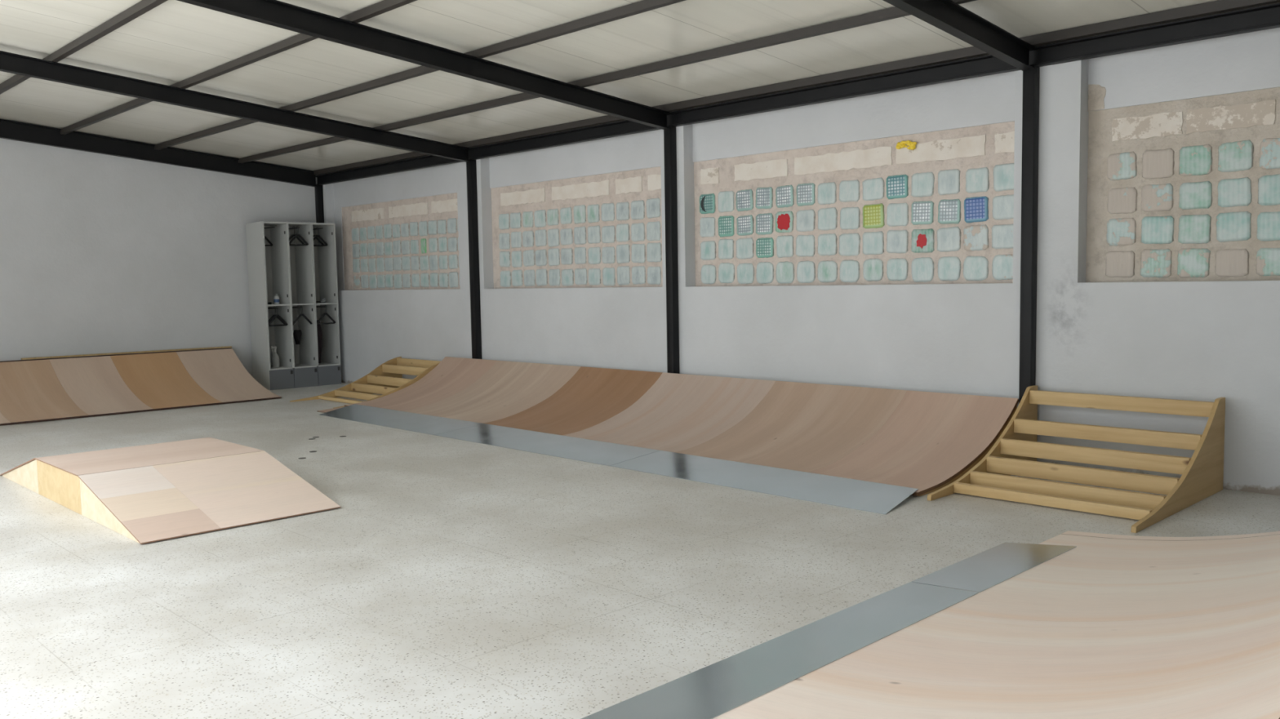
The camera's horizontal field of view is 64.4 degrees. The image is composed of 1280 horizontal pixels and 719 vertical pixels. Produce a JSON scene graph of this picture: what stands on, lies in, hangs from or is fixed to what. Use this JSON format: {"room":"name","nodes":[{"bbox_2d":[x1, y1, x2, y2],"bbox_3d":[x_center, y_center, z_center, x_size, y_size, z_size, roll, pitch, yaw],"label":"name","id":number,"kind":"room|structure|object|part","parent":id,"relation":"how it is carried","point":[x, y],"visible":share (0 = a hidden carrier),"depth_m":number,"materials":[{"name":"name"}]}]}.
{"room":"indoor skatepark","nodes":[
{"label":"indoor skatepark","id":0,"kind":"room"},
{"bbox_2d":[0,137,317,377],"bbox_3d":[-5.961,-1.033,9.634,6.200,2.972,0.300,-5,6,-44],"label":"wall","id":1,"kind":"structure","parent":0,"point":[100,253],"depth_m":10.19,"materials":[{"name":"white paint"}]},
{"bbox_2d":[0,119,316,186],"bbox_3d":[-5.778,-2.124,9.487,5.860,0.710,0.065,-5,6,-44],"label":"roof beam","id":2,"kind":"structure","parent":1,"relation":"attached to","point":[9,130],"depth_m":10.28,"materials":[{"name":"black metal"}]},
{"bbox_2d":[0,0,1278,174],"bbox_3d":[-1.247,-1.967,4.948,6.500,0.664,13.500,-5,6,-44],"label":"ceiling","id":3,"kind":"structure","parent":0,"point":[175,41],"depth_m":6.52,"materials":[{"name":"white"}]},
{"bbox_2d":[0,382,1279,718],"bbox_3d":[-1.199,0.823,5.165,6.500,0.200,13.500,-5,6,-44],"label":"floor","id":4,"kind":"structure","parent":0,"point":[450,578],"depth_m":3.85,"materials":[{"name":"concrete"}]},
{"bbox_2d":[0,346,281,426],"bbox_3d":[-5.467,0.260,9.009,4.260,0.472,1.295,-5,6,-44],"label":"ramp","id":5,"kind":"object","parent":4,"relation":"on","point":[55,388],"visible":1,"depth_m":9.60,"materials":[{"name":"brown wood"}]},
{"bbox_2d":[0,437,340,544],"bbox_3d":[-2.655,0.618,5.548,0.937,0.198,2.398,-5,6,-44],"label":"ramp","id":6,"kind":"object","parent":4,"relation":"on","point":[144,494],"visible":1,"depth_m":5.05,"materials":[{"name":"brown wood"}]},
{"bbox_3d":[-3.530,0.617,5.793,0.018,0.191,0.780,-5,6,-44],"label":"panel","id":7,"kind":"part","parent":6,"relation":"part of","materials":[{"name":"brown wood"}]},
{"bbox_3d":[-2.993,0.650,5.248,0.018,0.191,0.748,-5,6,-44],"label":"panel","id":8,"kind":"part","parent":6,"relation":"part of","materials":[{"name":"brown wood"}]},
{"bbox_3d":[-2.446,0.684,4.692,0.018,0.191,0.808,-5,6,-44],"label":"panel","id":9,"kind":"part","parent":6,"relation":"part of","materials":[{"name":"brown wood"}]},
{"bbox_2d":[245,221,341,390],"bbox_3d":[-3.809,-0.601,11.219,0.833,1.790,0.419,-5,6,-44],"label":"locker","id":10,"kind":"object","parent":4,"relation":"on","point":[302,276],"visible":0.99,"depth_m":11.19,"materials":[{"name":"grey metal"}]},
{"bbox_3d":[-4.103,-0.574,10.938,0.018,1.790,0.410,-5,6,-44],"label":"panel","id":11,"kind":"part","parent":10,"relation":"part of","materials":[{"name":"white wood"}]},
{"bbox_2d":[264,235,272,246],"bbox_3d":[-4.102,-1.339,11.054,0.020,0.212,0.238,3,6,40],"label":"clothes hanger","id":12,"kind":"object","parent":10,"relation":"hanging from","point":[265,237],"visible":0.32,"depth_m":11.11,"materials":[{"name":"black plastic"}]},
{"bbox_3d":[-3.928,-1.428,10.808,0.140,0.017,0.006,-5,6,-44],"label":"maker plate","id":13,"kind":"part","parent":10,"relation":"part of","materials":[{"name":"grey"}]},
{"bbox_2d":[271,346,279,367],"bbox_3d":[-3.969,-0.030,11.067,0.087,0.228,0.084,-5,6,-44],"label":"spray bottle","id":14,"kind":"object","parent":10,"relation":"on","point":[275,358],"visible":1,"depth_m":11.04,"materials":[{"name":"grey plastic"}]},
{"bbox_2d":[273,293,279,304],"bbox_3d":[-3.937,-0.655,11.019,0.057,0.112,0.057,-5,6,-44],"label":"plastic bottle","id":15,"kind":"object","parent":10,"relation":"on","point":[276,297],"visible":1,"depth_m":11.00,"materials":[{"name":"white"}]},
{"bbox_2d":[268,306,284,324],"bbox_3d":[-3.933,-0.465,10.964,0.238,0.212,0.020,-5,6,-42],"label":"clothes hanger","id":16,"kind":"object","parent":10,"relation":"hanging from","point":[273,316],"visible":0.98,"depth_m":10.96,"materials":[{"name":"black plastic"}]},
{"bbox_2d":[268,314,288,326],"bbox_3d":[-3.898,-0.463,10.929,0.020,0.212,0.238,3,6,43],"label":"clothes hanger","id":17,"kind":"object","parent":10,"relation":"hanging from","point":[277,315],"visible":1,"depth_m":10.92,"materials":[{"name":"black plastic"}]},
{"bbox_2d":[267,303,289,306],"bbox_3d":[-4.005,-0.590,11.026,0.246,0.016,0.395,-5,6,-44],"label":"shelf","id":18,"kind":"object","parent":10,"relation":"attached to","point":[273,304],"depth_m":10.91,"materials":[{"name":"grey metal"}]},
{"bbox_2d":[270,365,292,370],"bbox_3d":[-3.993,0.091,11.079,0.246,0.014,0.395,-5,6,-44],"label":"shelf","id":19,"kind":"object","parent":10,"relation":"attached to","point":[282,367],"depth_m":10.99,"materials":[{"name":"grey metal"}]},
{"bbox_3d":[-3.863,0.213,10.953,0.271,0.212,0.033,-5,6,-44],"label":"panel","id":20,"kind":"part","parent":10,"relation":"part of","materials":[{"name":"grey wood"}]},
{"bbox_3d":[-3.951,-0.610,11.365,0.799,1.790,0.012,-5,6,-44],"label":"panel","id":21,"kind":"part","parent":10,"relation":"part of","materials":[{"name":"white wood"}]},
{"bbox_2d":[288,226,304,245],"bbox_3d":[-3.780,-1.349,11.117,0.238,0.212,0.020,-5,6,-41],"label":"clothes hanger","id":22,"kind":"object","parent":10,"relation":"hanging from","point":[294,234],"visible":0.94,"depth_m":11.12,"materials":[{"name":"black plastic"}]},
{"bbox_2d":[293,329,301,344],"bbox_3d":[-3.786,-0.248,11.258,0.092,0.160,0.079,-5,6,-44],"label":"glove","id":23,"kind":"object","parent":10,"relation":"hanging from","point":[297,333],"visible":1,"depth_m":11.23,"materials":[{"name":"black fabric"}]},
{"bbox_2d":[288,226,308,245],"bbox_3d":[-3.717,-1.345,11.053,0.020,0.212,0.238,3,6,43],"label":"clothes hanger","id":24,"kind":"object","parent":10,"relation":"hanging from","point":[295,235],"visible":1,"depth_m":11.05,"materials":[{"name":"black plastic"}]},
{"bbox_3d":[-3.827,-1.484,11.154,0.799,0.018,0.410,-5,6,-44],"label":"panel","id":25,"kind":"part","parent":10,"relation":"part of","materials":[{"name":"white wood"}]},
{"bbox_2d":[293,306,311,325],"bbox_3d":[-3.695,-0.482,11.113,0.020,0.209,0.238,3,6,43],"label":"clothes hanger","id":26,"kind":"object","parent":10,"relation":"hanging from","point":[303,314],"visible":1,"depth_m":11.11,"materials":[{"name":"black plastic"}]},
{"bbox_2d":[292,303,313,305],"bbox_3d":[-3.809,-0.609,11.217,0.253,0.016,0.395,-5,6,-44],"label":"shelf","id":27,"kind":"object","parent":10,"relation":"attached to","point":[292,304],"depth_m":11.08,"materials":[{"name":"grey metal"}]},
{"bbox_2d":[294,364,316,368],"bbox_3d":[-3.797,0.073,11.270,0.253,0.014,0.395,-5,6,-44],"label":"shelf","id":28,"kind":"object","parent":10,"relation":"attached to","point":[296,366],"depth_m":11.20,"materials":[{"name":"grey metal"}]},
{"bbox_3d":[-3.665,0.194,11.147,0.272,0.212,0.033,-5,6,-44],"label":"panel","id":29,"kind":"part","parent":10,"relation":"part of","materials":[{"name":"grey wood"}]},
{"bbox_2d":[313,234,324,246],"bbox_3d":[-3.647,-1.372,11.374,0.238,0.212,0.020,-5,6,-41],"label":"clothes hanger","id":30,"kind":"object","parent":10,"relation":"hanging from","point":[317,237],"visible":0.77,"depth_m":11.40,"materials":[{"name":"black plastic"}]},
{"bbox_2d":[316,320,322,363],"bbox_3d":[-3.610,-0.199,11.365,0.118,0.480,0.108,1,5,27],"label":"umbrella","id":31,"kind":"object","parent":10,"relation":"on","point":[318,326],"visible":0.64,"depth_m":11.34,"materials":[{"name":"black fabric"}]},
{"bbox_2d":[313,226,327,246],"bbox_3d":[-3.583,-1.368,11.310,0.020,0.212,0.238,3,6,43],"label":"clothes hanger","id":32,"kind":"object","parent":10,"relation":"hanging from","point":[317,235],"visible":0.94,"depth_m":11.32,"materials":[{"name":"black plastic"}]},
{"bbox_2d":[320,297,326,302],"bbox_3d":[-3.554,-0.666,11.424,0.070,0.056,0.071,-2,5,-18],"label":"plastic bag","id":33,"kind":"object","parent":10,"relation":"on","point":[323,300],"visible":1,"depth_m":11.40,"materials":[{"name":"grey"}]},
{"bbox_2d":[316,305,335,324],"bbox_3d":[-3.491,-0.499,11.299,0.020,0.212,0.238,3,6,43],"label":"clothes hanger","id":34,"kind":"object","parent":10,"relation":"hanging from","point":[326,313],"visible":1,"depth_m":11.30,"materials":[{"name":"black plastic"}]},
{"bbox_2d":[315,302,337,304],"bbox_3d":[-3.612,-0.627,11.410,0.249,0.016,0.395,-5,6,-44],"label":"shelf","id":35,"kind":"object","parent":10,"relation":"attached to","point":[316,303],"depth_m":11.27,"materials":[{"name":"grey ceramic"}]},
{"bbox_2d":[317,362,339,366],"bbox_3d":[-3.601,0.055,11.463,0.249,0.014,0.395,-5,6,-44],"label":"shelf","id":36,"kind":"object","parent":10,"relation":"attached to","point":[322,364],"depth_m":11.37,"materials":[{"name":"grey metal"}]},
{"bbox_3d":[-3.521,-0.628,11.508,0.016,1.790,0.410,-5,6,-44],"label":"panel","id":37,"kind":"part","parent":10,"relation":"part of","materials":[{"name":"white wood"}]},
{"bbox_3d":[-3.467,0.176,11.341,0.272,0.212,0.033,-5,6,-44],"label":"panel","id":38,"kind":"part","parent":10,"relation":"part of","materials":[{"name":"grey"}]},
{"bbox_2d":[314,184,324,222],"bbox_3d":[-3.640,-0.868,11.669,0.068,2.246,0.068,-5,6,-44],"label":"steel post","id":39,"kind":"object","parent":4,"relation":"on","point":[318,189],"visible":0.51,"depth_m":11.57,"materials":[{"name":"black metal"}]},
{"bbox_2d":[289,356,440,408],"bbox_3d":[-2.610,0.206,9.825,1.220,0.355,0.875,-5,6,-44],"label":"frame","id":40,"kind":"object","parent":4,"relation":"on","point":[387,379],"visible":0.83,"depth_m":10.00,"materials":[{"name":"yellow wood"}]},
{"bbox_3d":[-2.909,0.187,10.129,1.220,0.355,0.022,-5,6,-44],"label":"panel","id":41,"kind":"part","parent":40,"relation":"part of","materials":[{"name":"brown wood"}]},
{"bbox_3d":[-2.311,0.224,9.522,1.220,0.355,0.022,-5,6,-44],"label":"panel","id":42,"kind":"part","parent":40,"relation":"part of","materials":[{"name":"brown wood"}]},
{"bbox_2d":[466,159,481,359],"bbox_3d":[-1.552,-0.739,9.550,0.068,2.246,0.068,-5,6,-44],"label":"steel post","id":43,"kind":"object","parent":4,"relation":"on","point":[471,170],"visible":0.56,"depth_m":9.51,"materials":[{"name":"black metal"}]},
{"bbox_2d":[316,356,1018,515],"bbox_3d":[-0.375,0.344,7.304,1.527,0.393,5.850,-5,6,-44],"label":"ramp","id":44,"kind":"object","parent":4,"relation":"on","point":[871,450],"visible":1,"depth_m":6.61,"materials":[{"name":"brown wood"}]},
{"bbox_2d":[663,126,679,373],"bbox_3d":[0.243,-0.628,7.727,0.068,2.246,0.068,-5,6,-44],"label":"steel post","id":45,"kind":"object","parent":4,"relation":"on","point":[669,135],"visible":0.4,"depth_m":7.69,"materials":[{"name":"black metal"}]},
{"bbox_2d":[581,530,1279,718],"bbox_3d":[0.864,0.672,2.481,3.915,0.444,1.510,-5,6,-44],"label":"ramp","id":46,"kind":"object","parent":4,"relation":"on","point":[1069,624],"visible":1,"depth_m":2.76,"materials":[{"name":"brown wood"}]},
{"bbox_2d":[1018,65,1039,404],"bbox_3d":[2.196,-0.508,5.745,0.068,2.246,0.068,-5,6,-44],"label":"steel post","id":47,"kind":"object","parent":4,"relation":"on","point":[1030,108],"visible":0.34,"depth_m":5.70,"materials":[{"name":"black metal"}]},
{"bbox_2d":[927,385,1225,533],"bbox_3d":[2.166,0.440,5.033,1.175,0.467,0.977,-5,6,-44],"label":"frame","id":48,"kind":"object","parent":4,"relation":"on","point":[1015,452],"visible":1,"depth_m":5.04,"materials":[{"name":"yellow wood"}]},
{"bbox_3d":[1.830,0.419,5.374,1.175,0.467,0.020,-5,6,-44],"label":"panel","id":49,"kind":"part","parent":48,"relation":"part of","materials":[{"name":"brown wood"}]},
{"bbox_3d":[2.501,0.461,4.693,1.175,0.467,0.020,-5,6,-44],"label":"panel","id":50,"kind":"part","parent":48,"relation":"part of","materials":[{"name":"brown wood"}]},
{"bbox_2d":[322,27,1279,495],"bbox_3d":[0.988,-0.659,7.230,0.300,2.360,13.500,-5,6,-44],"label":"wall","id":51,"kind":"structure","parent":0,"point":[1207,340],"depth_m":6.27,"materials":[{"name":"white paint"}]},
{"bbox_2d":[341,192,460,290],"bbox_3d":[-2.455,-1.212,10.766,0.198,0.938,2.450,-5,6,-44],"label":"window","id":52,"kind":"structure","parent":51,"relation":"in","point":[411,243],"depth_m":10.66,"materials":[{"name":"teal glass"}]},
{"bbox_2d":[491,166,662,288],"bbox_3d":[-0.484,-1.090,8.766,0.198,0.938,2.392,-5,6,-44],"label":"window","id":53,"kind":"structure","parent":51,"relation":"in","point":[602,230],"depth_m":8.64,"materials":[{"name":"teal glass"}]},
{"bbox_2d":[313,0,1279,185],"bbox_3d":[0.943,-1.755,6.913,0.058,0.103,13.188,-5,6,-44],"label":"beam","id":54,"kind":"structure","parent":51,"relation":"attached to","point":[1264,17],"depth_m":6.25,"materials":[{"name":"black metal"}]},
{"bbox_2d":[0,50,470,162],"bbox_3d":[-3.690,-1.974,7.369,5.860,0.667,0.065,-5,6,-44],"label":"roof beam","id":55,"kind":"structure","parent":54,"relation":"attached to","point":[11,63],"depth_m":7.79,"materials":[{"name":"black metal"}]},
{"bbox_2d":[154,0,685,150],"bbox_3d":[-0.315,-1.872,5.667,0.044,0.046,13.188,-5,6,-44],"label":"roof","id":56,"kind":"structure","parent":55,"relation":"on","point":[643,6],"depth_m":6.29,"materials":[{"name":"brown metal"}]},
{"bbox_2d":[237,0,976,163],"bbox_3d":[0.296,-1.849,6.270,0.044,0.046,13.188,-5,6,-44],"label":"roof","id":57,"kind":"structure","parent":55,"relation":"on","point":[895,12],"depth_m":6.38,"materials":[{"name":"brown metal"}]},
{"bbox_2d":[177,0,670,129],"bbox_3d":[-1.894,-1.863,5.546,5.860,0.667,0.065,-5,6,-44],"label":"roof beam","id":58,"kind":"structure","parent":54,"relation":"attached to","point":[279,14],"depth_m":6.13,"materials":[{"name":"black metal"}]},
{"bbox_2d":[60,0,417,134],"bbox_3d":[-0.926,-1.894,5.064,0.044,0.046,13.188,-5,6,-44],"label":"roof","id":59,"kind":"structure","parent":58,"relation":"on","point":[384,6],"depth_m":6.76,"materials":[{"name":"brown metal"}]},
{"bbox_2d":[883,0,1034,71],"bbox_3d":[0.059,-1.742,3.564,5.860,0.667,0.065,-5,6,-44],"label":"roof beam","id":60,"kind":"structure","parent":54,"relation":"attached to","point":[948,16],"depth_m":5.15,"materials":[{"name":"black metal"}]},
{"bbox_2d":[693,120,1014,286],"bbox_3d":[1.379,-0.975,6.872,0.200,0.938,2.570,-5,6,-44],"label":"window","id":61,"kind":"structure","parent":51,"relation":"in","point":[940,211],"depth_m":6.65,"materials":[{"name":"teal glass"}]},
{"bbox_2d":[895,140,916,150],"bbox_3d":[1.670,-1.344,6.382,0.022,0.066,0.147,-5,6,-44],"label":"clump","id":62,"kind":"object","parent":61,"relation":"attached to","point":[912,145],"visible":1,"depth_m":6.37,"materials":[{"name":"yellow"}]},
{"bbox_2d":[1088,84,1106,111],"bbox_3d":[2.493,-1.434,5.547,0.003,0.146,0.095,-5,6,-44],"label":"mortar patch","id":63,"kind":"object","parent":51,"relation":"attached to","point":[1096,93],"visible":1,"depth_m":5.55,"materials":[{"name":"beige concrete"}]},
{"bbox_2d":[1085,87,1279,282],"bbox_3d":[3.358,-0.853,4.866,0.198,0.938,2.330,-5,6,-44],"label":"window","id":64,"kind":"structure","parent":51,"relation":"in","point":[1187,189],"depth_m":5.26,"materials":[{"name":"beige glass"}]},
{"bbox_3d":[1.945,-1.626,1.650,5.860,0.667,0.065,-5,6,-44],"label":"roof beam","id":65,"kind":"structure","parent":0,"visible":0},
{"bbox_2d":[0,0,167,94],"bbox_3d":[-1.537,-1.917,4.460,0.044,0.046,13.188,-5,6,-44],"label":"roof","id":66,"kind":"structure","parent":65,"relation":"on","point":[141,7],"depth_m":6.31,"materials":[{"name":"brown metal"}]}
]}

